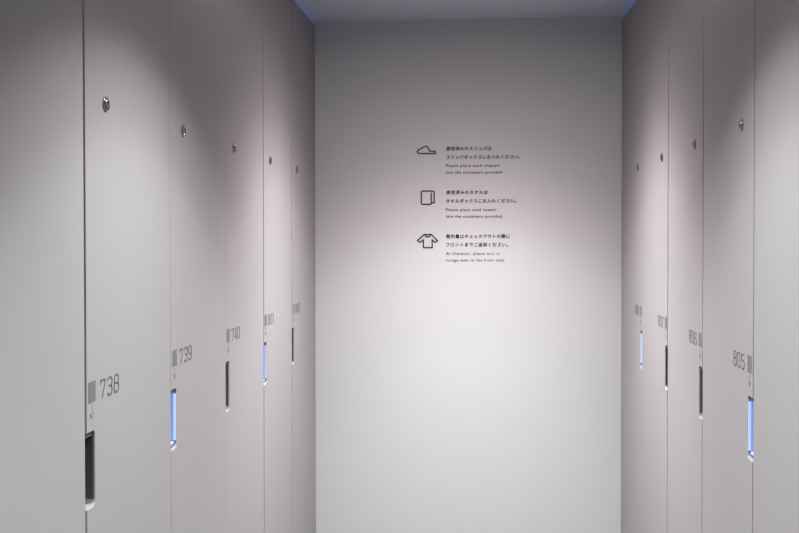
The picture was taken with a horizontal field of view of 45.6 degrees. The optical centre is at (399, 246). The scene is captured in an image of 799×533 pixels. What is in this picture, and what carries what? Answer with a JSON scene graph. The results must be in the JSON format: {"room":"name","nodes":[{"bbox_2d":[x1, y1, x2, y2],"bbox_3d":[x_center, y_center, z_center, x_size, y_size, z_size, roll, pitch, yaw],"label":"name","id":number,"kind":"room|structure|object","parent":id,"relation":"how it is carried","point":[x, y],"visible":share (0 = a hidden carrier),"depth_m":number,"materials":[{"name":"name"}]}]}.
{"room":"changing room","nodes":[
{"label":"changing room","id":0,"kind":"room"},
{"bbox_2d":[294,0,635,21],"bbox_3d":[0.000,-0.768,0.528,1.970,0.060,5.475,0,1,5],"label":"ceiling","id":1,"kind":"structure","parent":0,"point":[315,10],"depth_m":3.10,"materials":[{"name":"grey paint"}]},
{"bbox_2d":[311,16,624,532],"bbox_3d":[0.234,0.347,3.312,2.130,2.370,0.080,0,1,5],"label":"wall","id":2,"kind":"structure","parent":0,"point":[469,396],"depth_m":3.27,"materials":[{"name":"white paint"}]},
{"bbox_2d":[313,25,315,532],"bbox_3d":[-0.303,0.355,3.301,0.018,2.235,0.033,0,1,5],"label":"trim","id":3,"kind":"structure","parent":2,"relation":"attached to","point":[313,25],"depth_m":3.29,"materials":[{"name":"white metal"}]},
{"bbox_2d":[417,234,509,261],"bbox_3d":[0.218,0.006,3.268,0.321,0.098,0.001,0,1,5],"label":"notice","id":4,"kind":"object","parent":2,"relation":"attached to","point":[502,235],"visible":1,"depth_m":3.27,"materials":[{"name":"black paint"}]},
{"bbox_2d":[421,190,515,218],"bbox_3d":[0.236,-0.144,3.264,0.328,0.098,0.001,0,1,5],"label":"notice","id":5,"kind":"object","parent":2,"relation":"attached to","point":[486,191],"visible":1,"depth_m":3.27,"materials":[{"name":"black paint"}]},
{"bbox_2d":[417,146,519,173],"bbox_3d":[0.236,-0.296,3.262,0.355,0.101,0.001,0,1,5],"label":"notice","id":6,"kind":"object","parent":2,"relation":"attached to","point":[423,146],"visible":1,"depth_m":3.26,"materials":[{"name":"black paint"}]},
{"bbox_2d":[621,19,623,532],"bbox_3d":[0.761,0.355,3.211,0.018,2.235,0.033,0,1,5],"label":"trim","id":7,"kind":"structure","parent":2,"relation":"attached to","point":[623,19],"depth_m":3.20,"materials":[{"name":"grey metal"}]},
{"bbox_3d":[0.002,1.542,0.562,1.970,0.060,5.475,0,1,5],"label":"floor","id":8,"kind":"structure","parent":0,"visible":0},
{"bbox_2d":[0,0,84,532],"bbox_3d":[-0.696,0.386,1.212,0.461,2.235,0.380,0,1,5],"label":"locker","id":9,"kind":"object","parent":8,"relation":"on","point":[42,379],"visible":1,"depth_m":1.24,"materials":[{"name":"grey metal"}]},
{"bbox_2d":[82,0,170,532],"bbox_3d":[-0.664,0.380,1.592,0.461,2.235,0.380,0,1,5],"label":"locker","id":10,"kind":"object","parent":8,"relation":"on","point":[126,160],"visible":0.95,"depth_m":1.54,"materials":[{"name":"grey metal"}]},
{"bbox_2d":[169,0,225,532],"bbox_3d":[-0.632,0.374,1.972,0.461,2.235,0.380,0,1,5],"label":"locker","id":11,"kind":"object","parent":8,"relation":"on","point":[196,27],"visible":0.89,"depth_m":1.92,"materials":[{"name":"grey metal"}]},
{"bbox_2d":[171,393,172,439],"bbox_3d":[-0.446,0.321,1.793,0.039,0.090,0.002,0,1,5],"label":"light","id":12,"kind":"object","parent":11,"relation":"attached to","point":[171,393],"depth_m":1.79,"materials":[{"name":"blue plastic"}]},
{"bbox_2d":[224,0,263,532],"bbox_3d":[-0.600,0.369,2.351,0.461,2.235,0.380,0,1,5],"label":"locker","id":13,"kind":"object","parent":8,"relation":"on","point":[243,19],"visible":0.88,"depth_m":2.32,"materials":[{"name":"grey metal"}]},
{"bbox_2d":[263,0,291,532],"bbox_3d":[-0.568,0.363,2.731,0.461,2.235,0.380,0,1,5],"label":"locker","id":14,"kind":"object","parent":8,"relation":"on","point":[277,213],"visible":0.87,"depth_m":2.69,"materials":[{"name":"grey metal"}]},
{"bbox_2d":[291,0,313,532],"bbox_3d":[-0.536,0.358,3.111,0.461,2.235,0.380,0,1,5],"label":"locker","id":15,"kind":"object","parent":8,"relation":"on","point":[301,26],"visible":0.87,"depth_m":3.09,"materials":[{"name":"grey metal"}]},
{"bbox_2d":[622,0,642,532],"bbox_3d":[0.959,0.358,2.985,0.461,2.235,0.380,0,1,5],"label":"locker","id":16,"kind":"object","parent":8,"relation":"on","point":[633,20],"visible":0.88,"depth_m":2.99,"materials":[{"name":"grey metal"}]},
{"bbox_2d":[642,0,668,532],"bbox_3d":[0.927,0.364,2.606,0.461,2.235,0.380,0,1,5],"label":"locker","id":17,"kind":"object","parent":8,"relation":"on","point":[655,12],"visible":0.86,"depth_m":2.61,"materials":[{"name":"grey metal"}]},
{"bbox_2d":[667,0,703,532],"bbox_3d":[0.895,0.369,2.226,0.461,2.235,0.380,0,1,5],"label":"locker","id":18,"kind":"object","parent":8,"relation":"on","point":[686,17],"visible":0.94,"depth_m":2.22,"materials":[{"name":"grey metal"}]},
{"bbox_2d":[702,0,754,532],"bbox_3d":[0.863,0.375,1.846,0.461,2.235,0.380,0,1,5],"label":"locker","id":19,"kind":"object","parent":8,"relation":"on","point":[729,25],"visible":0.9,"depth_m":1.83,"materials":[{"name":"grey metal"}]},
{"bbox_2d":[751,401,753,450],"bbox_3d":[0.649,0.321,1.701,0.039,0.090,0.002,0,1,5],"label":"light","id":20,"kind":"object","parent":19,"relation":"attached to","point":[752,403],"depth_m":1.70,"materials":[{"name":"blue plastic"}]},
{"bbox_2d":[753,0,798,532],"bbox_3d":[0.831,0.381,1.466,0.461,2.235,0.380,0,1,5],"label":"locker","id":21,"kind":"object","parent":8,"relation":"on","point":[776,212],"visible":1,"depth_m":1.54,"materials":[{"name":"grey metal"}]}
]}

